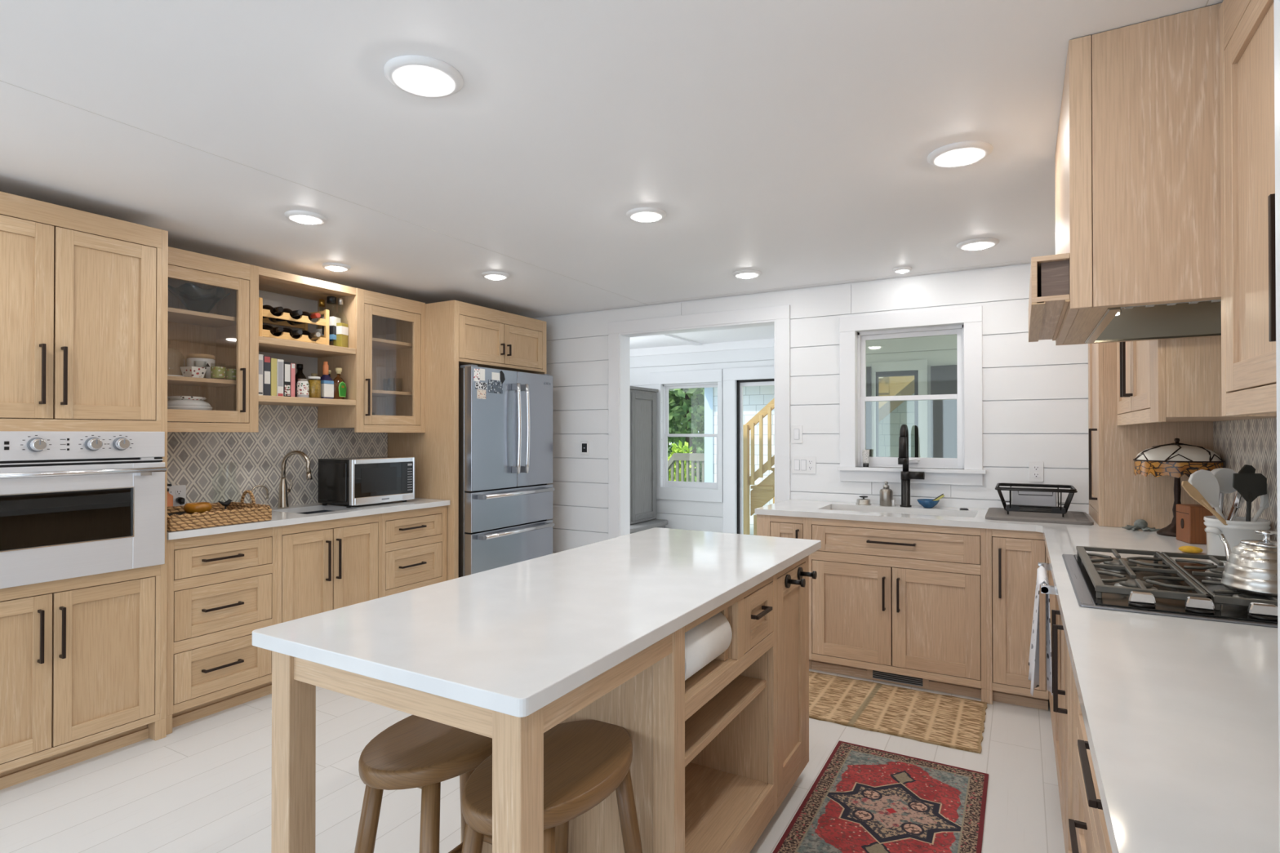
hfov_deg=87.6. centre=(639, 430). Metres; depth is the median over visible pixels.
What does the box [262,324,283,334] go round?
wine bottle
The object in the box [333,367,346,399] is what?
bottle
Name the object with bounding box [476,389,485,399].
paper note
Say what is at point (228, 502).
bird figure
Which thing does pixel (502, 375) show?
magnet
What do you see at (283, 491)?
bar faucet
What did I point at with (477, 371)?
paper note
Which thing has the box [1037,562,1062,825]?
dishwasher
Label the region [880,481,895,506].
soap dispenser
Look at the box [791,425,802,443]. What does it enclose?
light switch
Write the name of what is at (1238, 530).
utensil crock
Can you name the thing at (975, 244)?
recessed light
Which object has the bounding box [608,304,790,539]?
trim
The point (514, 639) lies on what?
island countertop
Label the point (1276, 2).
wall
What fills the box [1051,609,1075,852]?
base cabinet
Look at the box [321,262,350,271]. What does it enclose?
recessed light
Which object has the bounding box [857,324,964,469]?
window
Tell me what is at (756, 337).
ceiling
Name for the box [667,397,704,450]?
tree
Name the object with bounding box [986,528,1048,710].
base cabinet
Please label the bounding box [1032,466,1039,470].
receptacle
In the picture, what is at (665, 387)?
window
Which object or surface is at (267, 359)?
print
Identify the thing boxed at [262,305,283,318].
wine bottle
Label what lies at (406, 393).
shelf
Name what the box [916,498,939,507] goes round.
bowl
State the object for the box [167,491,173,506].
bottle
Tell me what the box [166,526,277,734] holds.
base cabinet
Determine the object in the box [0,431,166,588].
wall oven
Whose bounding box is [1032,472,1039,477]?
receptacle
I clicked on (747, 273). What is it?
recessed light
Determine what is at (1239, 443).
tiled wall
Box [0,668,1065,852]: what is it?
floor
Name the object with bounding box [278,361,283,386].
print
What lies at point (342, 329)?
bottle
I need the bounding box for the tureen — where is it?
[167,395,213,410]
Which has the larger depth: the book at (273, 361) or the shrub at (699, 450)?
the shrub at (699, 450)
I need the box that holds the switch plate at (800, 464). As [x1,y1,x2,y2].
[791,456,816,474]
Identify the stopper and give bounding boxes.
[856,495,871,505]
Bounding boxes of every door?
[736,378,774,534]
[875,370,918,457]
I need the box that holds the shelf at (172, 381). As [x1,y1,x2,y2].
[167,375,235,386]
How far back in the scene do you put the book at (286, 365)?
3.83 m
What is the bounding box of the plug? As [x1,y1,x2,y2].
[175,497,185,504]
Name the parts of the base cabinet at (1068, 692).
handle, handle, door, door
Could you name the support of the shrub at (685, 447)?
on the ground
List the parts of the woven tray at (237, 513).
handle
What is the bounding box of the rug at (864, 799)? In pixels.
[772,740,988,852]
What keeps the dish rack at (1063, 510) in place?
on the dish mat at (1074, 517)
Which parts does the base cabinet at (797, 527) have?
door, handle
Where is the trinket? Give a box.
[1121,519,1159,531]
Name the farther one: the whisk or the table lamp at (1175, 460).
the table lamp at (1175, 460)
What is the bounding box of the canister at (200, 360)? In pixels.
[186,353,215,378]
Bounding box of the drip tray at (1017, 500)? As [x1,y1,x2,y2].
[1012,490,1056,506]
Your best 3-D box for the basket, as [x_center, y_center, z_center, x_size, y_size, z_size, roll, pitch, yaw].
[-2.180,0.432,3.326,0.392,0.063,0.474,0,0,30]
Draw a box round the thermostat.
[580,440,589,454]
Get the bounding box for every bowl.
[168,283,229,313]
[179,366,206,377]
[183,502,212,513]
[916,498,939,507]
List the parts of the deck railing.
rail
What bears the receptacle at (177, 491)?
attached to the outlet at (180, 491)
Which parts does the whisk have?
handle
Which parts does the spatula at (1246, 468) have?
handle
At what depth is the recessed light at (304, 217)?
2.98 m
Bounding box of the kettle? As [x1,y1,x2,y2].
[1218,529,1277,596]
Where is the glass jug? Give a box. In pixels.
[211,463,241,501]
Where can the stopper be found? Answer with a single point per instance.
(863, 501)
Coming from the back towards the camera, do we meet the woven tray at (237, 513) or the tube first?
the tube
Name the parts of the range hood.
frame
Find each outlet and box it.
[167,484,186,506]
[1028,461,1043,482]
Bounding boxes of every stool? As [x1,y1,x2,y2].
[354,715,492,852]
[461,720,642,852]
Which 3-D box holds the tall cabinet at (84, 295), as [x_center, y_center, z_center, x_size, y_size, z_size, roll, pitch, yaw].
[-2.572,0.239,2.789,0.634,2.274,0.811,0,0,30]
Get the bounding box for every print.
[258,360,262,374]
[264,356,270,362]
[264,371,270,383]
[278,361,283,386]
[284,364,289,382]
[284,385,289,395]
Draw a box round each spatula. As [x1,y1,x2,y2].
[1181,480,1227,524]
[1226,464,1255,519]
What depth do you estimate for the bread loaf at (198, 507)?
3.32 m
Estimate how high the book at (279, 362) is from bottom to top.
0.215 m
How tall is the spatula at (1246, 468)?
0.304 m
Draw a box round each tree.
[667,387,704,481]
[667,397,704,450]
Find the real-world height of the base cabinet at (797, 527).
0.882 m
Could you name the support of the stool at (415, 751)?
on the floor
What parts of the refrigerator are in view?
door, drawer, drawer, handle mount, handle mount, handle mount, handle, handle, handle, handle mount, handle, door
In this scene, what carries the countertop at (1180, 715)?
on the base cabinet at (902, 602)
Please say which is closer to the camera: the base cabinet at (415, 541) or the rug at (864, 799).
the rug at (864, 799)
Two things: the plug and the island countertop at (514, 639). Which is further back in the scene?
the plug
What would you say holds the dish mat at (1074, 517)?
on the countertop at (1180, 715)
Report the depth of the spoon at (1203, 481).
2.33 m
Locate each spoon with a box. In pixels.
[1187,469,1226,519]
[1250,484,1268,521]
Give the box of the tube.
[862,449,869,466]
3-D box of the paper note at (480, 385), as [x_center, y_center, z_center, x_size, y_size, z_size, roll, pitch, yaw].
[-1.083,-0.302,4.553,0.001,0.047,0.110,0,0,30]
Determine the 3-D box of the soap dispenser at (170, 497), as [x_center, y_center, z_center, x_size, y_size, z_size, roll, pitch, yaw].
[-2.476,0.372,3.485,0.064,0.186,0.063,0,0,30]
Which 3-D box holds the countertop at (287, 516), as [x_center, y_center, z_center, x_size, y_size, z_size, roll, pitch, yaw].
[-1.966,0.484,3.894,0.621,0.032,1.704,0,0,30]
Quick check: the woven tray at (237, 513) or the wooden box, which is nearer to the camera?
the wooden box
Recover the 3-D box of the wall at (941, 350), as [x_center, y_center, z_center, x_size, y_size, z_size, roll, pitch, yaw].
[2.218,0.278,5.998,6.500,2.490,0.120,0,0,30]
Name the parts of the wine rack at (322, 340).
post, scalloped rail, scalloped rail, scalloped rail, post, rail, rail, post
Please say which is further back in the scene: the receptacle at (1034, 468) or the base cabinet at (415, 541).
the base cabinet at (415, 541)
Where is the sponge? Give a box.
[1178,546,1203,553]
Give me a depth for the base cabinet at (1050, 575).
2.91 m
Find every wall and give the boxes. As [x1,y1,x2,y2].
[167,404,387,507]
[258,289,354,429]
[533,263,1088,553]
[630,334,956,533]
[713,380,915,534]
[1213,417,1277,541]
[1273,0,1279,852]
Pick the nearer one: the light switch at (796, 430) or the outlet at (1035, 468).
the outlet at (1035, 468)
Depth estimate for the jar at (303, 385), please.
3.89 m
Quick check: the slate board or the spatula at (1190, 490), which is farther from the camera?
the slate board
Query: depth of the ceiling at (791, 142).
2.19 m
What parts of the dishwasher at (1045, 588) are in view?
handle, door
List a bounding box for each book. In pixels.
[258,354,262,395]
[262,355,271,395]
[271,358,276,395]
[276,359,283,396]
[283,361,290,396]
[290,363,295,396]
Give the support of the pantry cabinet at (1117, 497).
on the countertop at (1180, 715)
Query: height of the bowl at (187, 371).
0.058 m
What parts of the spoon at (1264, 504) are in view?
handle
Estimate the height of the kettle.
0.150 m
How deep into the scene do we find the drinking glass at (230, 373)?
3.59 m
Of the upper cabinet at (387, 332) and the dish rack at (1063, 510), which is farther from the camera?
the upper cabinet at (387, 332)
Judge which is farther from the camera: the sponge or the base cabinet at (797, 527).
the base cabinet at (797, 527)
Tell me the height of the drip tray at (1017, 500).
0.094 m
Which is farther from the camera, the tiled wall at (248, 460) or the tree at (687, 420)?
the tree at (687, 420)
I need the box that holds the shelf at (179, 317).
[168,306,236,328]
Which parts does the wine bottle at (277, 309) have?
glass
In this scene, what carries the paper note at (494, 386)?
attached to the refrigerator
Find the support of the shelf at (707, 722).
attached to the kitchen island
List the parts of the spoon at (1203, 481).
handle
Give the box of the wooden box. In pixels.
[1176,503,1213,544]
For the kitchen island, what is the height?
0.882 m
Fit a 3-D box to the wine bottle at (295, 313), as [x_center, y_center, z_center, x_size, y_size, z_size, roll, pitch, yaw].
[-2.100,-0.679,3.933,0.318,0.072,0.072,0,0,30]
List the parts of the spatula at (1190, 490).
handle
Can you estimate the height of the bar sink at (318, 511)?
0.154 m
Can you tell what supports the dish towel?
hanging from the dishwasher at (1045, 588)
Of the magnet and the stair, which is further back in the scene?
the stair
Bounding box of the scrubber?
[931,493,944,501]
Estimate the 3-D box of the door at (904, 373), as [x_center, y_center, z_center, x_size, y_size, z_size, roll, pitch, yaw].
[2.300,0.485,5.950,0.360,2.015,0.080,0,0,30]
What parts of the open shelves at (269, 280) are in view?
panel, shelf, shelf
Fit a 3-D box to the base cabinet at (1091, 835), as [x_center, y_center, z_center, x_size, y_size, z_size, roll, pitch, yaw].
[1.079,0.922,1.036,0.663,0.882,0.979,0,0,30]
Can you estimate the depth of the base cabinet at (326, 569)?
3.71 m
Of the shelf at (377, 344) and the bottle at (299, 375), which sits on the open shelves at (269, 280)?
the bottle at (299, 375)
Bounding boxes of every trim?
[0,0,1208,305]
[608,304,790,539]
[649,360,928,533]
[704,387,713,482]
[837,305,986,485]
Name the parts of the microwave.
door, control panel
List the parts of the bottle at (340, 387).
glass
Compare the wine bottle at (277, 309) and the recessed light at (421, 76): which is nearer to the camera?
the recessed light at (421, 76)
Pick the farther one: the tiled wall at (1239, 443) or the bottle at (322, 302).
the bottle at (322, 302)
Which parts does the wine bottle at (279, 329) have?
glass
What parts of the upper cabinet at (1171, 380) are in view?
door, handle, handle, door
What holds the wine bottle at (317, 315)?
in the wine rack at (322, 340)
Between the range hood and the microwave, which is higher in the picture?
the range hood
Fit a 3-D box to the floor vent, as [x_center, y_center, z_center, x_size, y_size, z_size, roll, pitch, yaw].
[1.395,1.343,3.618,0.315,0.060,0.011,0,0,30]
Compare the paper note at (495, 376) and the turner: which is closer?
the turner
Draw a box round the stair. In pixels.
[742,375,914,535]
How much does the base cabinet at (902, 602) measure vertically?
0.882 m
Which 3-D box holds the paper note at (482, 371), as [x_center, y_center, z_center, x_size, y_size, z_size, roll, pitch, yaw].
[-1.077,-0.379,4.563,0.001,0.080,0.048,0,0,30]
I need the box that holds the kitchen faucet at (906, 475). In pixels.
[897,424,924,506]
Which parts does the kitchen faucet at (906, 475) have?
spout, lever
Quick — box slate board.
[167,511,191,515]
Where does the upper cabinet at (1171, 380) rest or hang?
attached to the tiled wall at (1239, 443)
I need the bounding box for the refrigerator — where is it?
[458,364,555,577]
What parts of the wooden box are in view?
keyhole plate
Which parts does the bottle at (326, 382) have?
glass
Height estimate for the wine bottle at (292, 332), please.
0.072 m
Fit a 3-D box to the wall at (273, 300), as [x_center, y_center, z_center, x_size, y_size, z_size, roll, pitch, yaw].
[-3.525,0.256,1.929,0.120,2.491,9.257,0,0,30]
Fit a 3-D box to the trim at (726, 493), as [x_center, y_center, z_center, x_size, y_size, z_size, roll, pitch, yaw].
[1.298,0.454,6.439,2.736,2.145,0.025,0,0,30]
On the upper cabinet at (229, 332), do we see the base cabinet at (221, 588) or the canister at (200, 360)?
the canister at (200, 360)
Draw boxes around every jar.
[296,378,309,397]
[307,376,320,398]
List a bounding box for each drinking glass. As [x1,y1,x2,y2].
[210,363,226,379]
[223,365,235,380]
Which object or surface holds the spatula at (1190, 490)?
in the utensil crock
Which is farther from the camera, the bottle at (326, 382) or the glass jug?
the bottle at (326, 382)
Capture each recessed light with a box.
[284,210,326,224]
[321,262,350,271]
[383,54,463,97]
[481,271,509,279]
[626,207,666,222]
[732,269,761,278]
[892,266,911,273]
[927,140,992,168]
[956,237,999,250]
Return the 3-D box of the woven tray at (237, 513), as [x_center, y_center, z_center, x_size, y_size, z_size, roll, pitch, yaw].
[-2.180,0.389,3.326,0.403,0.149,0.485,0,0,30]
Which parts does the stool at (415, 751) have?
leg, seat, leg, leg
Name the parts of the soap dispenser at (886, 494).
spout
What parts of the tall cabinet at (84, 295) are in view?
door, door, handle, handle, handle, handle, door, door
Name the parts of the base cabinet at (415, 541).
handle, handle, drawer, drawer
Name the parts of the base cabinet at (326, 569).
door, handle, handle, door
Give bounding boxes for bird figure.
[217,498,231,509]
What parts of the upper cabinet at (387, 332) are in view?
handle, door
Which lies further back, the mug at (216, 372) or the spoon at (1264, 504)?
the mug at (216, 372)
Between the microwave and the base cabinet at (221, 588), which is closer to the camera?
the base cabinet at (221, 588)
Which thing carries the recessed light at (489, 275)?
in the ceiling at (791, 142)
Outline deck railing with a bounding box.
[667,453,704,482]
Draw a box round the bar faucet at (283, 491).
[277,450,312,508]
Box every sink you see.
[281,510,359,535]
[823,509,974,535]
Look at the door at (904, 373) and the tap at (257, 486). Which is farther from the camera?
the door at (904, 373)
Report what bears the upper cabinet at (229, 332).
attached to the wall at (273, 300)
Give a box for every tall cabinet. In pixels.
[0,191,168,790]
[387,299,546,580]
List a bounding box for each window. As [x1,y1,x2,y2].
[662,382,718,488]
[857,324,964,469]
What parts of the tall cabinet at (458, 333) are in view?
door, handle, handle, door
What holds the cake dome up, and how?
on the upper cabinet at (229, 332)
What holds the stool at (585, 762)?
on the floor
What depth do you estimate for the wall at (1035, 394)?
4.34 m
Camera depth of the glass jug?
3.69 m
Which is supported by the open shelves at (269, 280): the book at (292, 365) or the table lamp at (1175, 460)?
the book at (292, 365)
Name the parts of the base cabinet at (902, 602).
door, handle, handle, drawer, handle, door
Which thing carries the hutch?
on the floor
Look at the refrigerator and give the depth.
4.75 m
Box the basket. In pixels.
[167,504,271,531]
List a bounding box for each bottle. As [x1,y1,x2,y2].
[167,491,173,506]
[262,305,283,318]
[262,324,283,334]
[268,308,302,322]
[273,327,302,337]
[286,311,320,324]
[292,329,320,339]
[295,364,306,396]
[315,299,324,340]
[318,361,333,399]
[322,296,340,341]
[333,297,348,347]
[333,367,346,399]
[880,488,893,506]
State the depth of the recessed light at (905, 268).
3.94 m
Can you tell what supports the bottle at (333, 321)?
on the open shelves at (269, 280)
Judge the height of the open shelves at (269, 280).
0.729 m
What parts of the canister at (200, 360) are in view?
lid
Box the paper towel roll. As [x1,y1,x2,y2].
[684,612,732,680]
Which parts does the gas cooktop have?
burner, burner, knob, knob, knob, knob, burner, knob, knob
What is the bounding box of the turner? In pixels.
[1232,473,1266,521]
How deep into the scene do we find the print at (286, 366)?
3.83 m
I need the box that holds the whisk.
[1229,491,1244,520]
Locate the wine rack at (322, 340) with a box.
[258,297,328,345]
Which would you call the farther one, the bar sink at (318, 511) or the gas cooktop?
the bar sink at (318, 511)
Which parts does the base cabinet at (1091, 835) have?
handle, drawer, handle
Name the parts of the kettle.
spout, lid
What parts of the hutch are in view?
door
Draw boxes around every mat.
[808,671,986,753]
[985,507,1093,524]
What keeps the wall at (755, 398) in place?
on the ground
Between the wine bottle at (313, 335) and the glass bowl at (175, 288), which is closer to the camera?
the glass bowl at (175, 288)
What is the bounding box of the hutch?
[630,386,667,533]
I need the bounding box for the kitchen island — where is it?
[271,555,817,852]
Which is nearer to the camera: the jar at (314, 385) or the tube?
the jar at (314, 385)
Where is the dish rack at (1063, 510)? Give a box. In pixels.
[995,483,1077,516]
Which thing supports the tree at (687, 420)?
on the ground
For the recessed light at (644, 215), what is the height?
0.029 m
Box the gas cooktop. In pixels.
[1062,546,1277,627]
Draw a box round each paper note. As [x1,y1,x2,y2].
[474,368,479,382]
[475,382,487,389]
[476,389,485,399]
[480,368,484,380]
[488,379,502,393]
[492,372,499,380]
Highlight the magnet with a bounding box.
[500,370,505,383]
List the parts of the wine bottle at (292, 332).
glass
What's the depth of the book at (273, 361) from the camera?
3.77 m
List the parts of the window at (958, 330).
sash, sash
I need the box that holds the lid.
[310,373,317,380]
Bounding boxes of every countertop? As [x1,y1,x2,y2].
[167,497,449,540]
[252,527,821,717]
[755,499,1279,852]
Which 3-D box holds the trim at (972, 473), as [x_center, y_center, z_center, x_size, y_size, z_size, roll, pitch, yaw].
[1.677,-0.202,4.162,0.854,1.063,0.105,0,0,30]
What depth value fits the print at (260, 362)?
3.70 m
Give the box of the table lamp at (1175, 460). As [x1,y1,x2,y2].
[1133,438,1224,537]
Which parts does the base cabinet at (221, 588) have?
drawer, handle, drawer, handle, drawer, handle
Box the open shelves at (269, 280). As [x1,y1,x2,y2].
[258,266,355,406]
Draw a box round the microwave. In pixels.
[318,456,414,507]
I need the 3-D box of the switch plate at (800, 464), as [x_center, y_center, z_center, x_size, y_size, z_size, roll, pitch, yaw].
[1.098,0.234,4.475,0.164,0.116,0.009,0,0,30]
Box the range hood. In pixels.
[1028,2,1222,345]
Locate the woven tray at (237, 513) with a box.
[167,489,271,531]
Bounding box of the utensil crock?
[1203,515,1271,562]
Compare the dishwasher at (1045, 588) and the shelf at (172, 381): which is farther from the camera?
the shelf at (172, 381)
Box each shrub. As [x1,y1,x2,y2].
[667,440,696,481]
[667,441,704,482]
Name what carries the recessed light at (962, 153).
in the ceiling at (791, 142)
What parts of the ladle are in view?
handle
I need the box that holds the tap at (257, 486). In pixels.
[249,484,268,503]
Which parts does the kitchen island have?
leg, leg, drawer, handle, door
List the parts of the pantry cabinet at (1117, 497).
handle, door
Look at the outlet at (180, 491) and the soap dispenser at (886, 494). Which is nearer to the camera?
the outlet at (180, 491)
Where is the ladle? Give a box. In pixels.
[1210,467,1236,519]
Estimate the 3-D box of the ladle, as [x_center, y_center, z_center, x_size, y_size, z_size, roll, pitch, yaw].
[2.080,0.281,2.382,0.108,0.292,0.042,0,0,-6]
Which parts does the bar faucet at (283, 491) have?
lever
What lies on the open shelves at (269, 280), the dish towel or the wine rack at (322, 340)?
the wine rack at (322, 340)
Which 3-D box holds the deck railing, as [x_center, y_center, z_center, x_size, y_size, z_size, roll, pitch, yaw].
[0.823,1.205,11.051,1.140,1.640,0.100,0,0,30]
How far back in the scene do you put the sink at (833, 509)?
3.98 m
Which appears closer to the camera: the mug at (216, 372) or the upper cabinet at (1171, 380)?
the upper cabinet at (1171, 380)
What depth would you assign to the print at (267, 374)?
3.73 m
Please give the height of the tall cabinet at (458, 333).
2.259 m
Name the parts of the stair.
newel post, handrail, rail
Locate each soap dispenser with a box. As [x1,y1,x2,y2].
[167,484,173,506]
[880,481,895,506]
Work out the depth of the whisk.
2.35 m
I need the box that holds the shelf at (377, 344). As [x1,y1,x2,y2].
[372,337,412,350]
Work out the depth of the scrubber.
3.96 m
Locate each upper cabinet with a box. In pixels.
[167,246,258,432]
[317,288,425,432]
[1116,336,1276,425]
[1219,0,1276,416]
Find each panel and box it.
[865,366,871,457]
[930,364,957,457]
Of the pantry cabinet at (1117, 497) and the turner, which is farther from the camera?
the pantry cabinet at (1117, 497)
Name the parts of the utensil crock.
lug handle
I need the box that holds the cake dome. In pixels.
[167,346,185,376]
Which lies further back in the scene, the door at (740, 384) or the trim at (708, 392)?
the trim at (708, 392)
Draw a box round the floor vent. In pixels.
[866,669,928,688]
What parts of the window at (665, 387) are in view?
sash, sash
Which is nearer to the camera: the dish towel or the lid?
the dish towel
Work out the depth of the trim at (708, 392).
9.33 m
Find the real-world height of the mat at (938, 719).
0.007 m
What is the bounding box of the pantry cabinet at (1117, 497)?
[1088,342,1213,528]
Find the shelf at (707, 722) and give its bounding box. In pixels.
[684,675,766,766]
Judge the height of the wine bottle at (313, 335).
0.072 m
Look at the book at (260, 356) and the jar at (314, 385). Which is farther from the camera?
the jar at (314, 385)
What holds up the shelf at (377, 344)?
attached to the upper cabinet at (387, 332)
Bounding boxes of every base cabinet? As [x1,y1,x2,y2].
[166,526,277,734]
[268,513,382,693]
[382,505,447,597]
[756,514,812,669]
[808,509,986,702]
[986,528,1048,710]
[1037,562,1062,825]
[1048,560,1054,747]
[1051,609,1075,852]
[1068,683,1112,852]
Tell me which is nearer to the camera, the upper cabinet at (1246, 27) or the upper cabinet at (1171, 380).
the upper cabinet at (1246, 27)
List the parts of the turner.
handle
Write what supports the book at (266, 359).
on the open shelves at (269, 280)
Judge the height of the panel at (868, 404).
2.090 m
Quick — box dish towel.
[1028,565,1053,696]
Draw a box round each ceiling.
[0,0,1223,318]
[630,324,951,356]
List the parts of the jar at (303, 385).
glass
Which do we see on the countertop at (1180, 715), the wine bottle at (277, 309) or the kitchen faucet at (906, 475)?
the kitchen faucet at (906, 475)
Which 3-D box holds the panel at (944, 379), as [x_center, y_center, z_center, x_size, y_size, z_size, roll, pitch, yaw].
[2.599,0.486,5.669,0.232,2.070,0.028,0,0,30]
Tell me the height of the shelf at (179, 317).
0.020 m
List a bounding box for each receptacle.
[175,489,182,494]
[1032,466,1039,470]
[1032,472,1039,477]
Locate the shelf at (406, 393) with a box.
[372,389,412,396]
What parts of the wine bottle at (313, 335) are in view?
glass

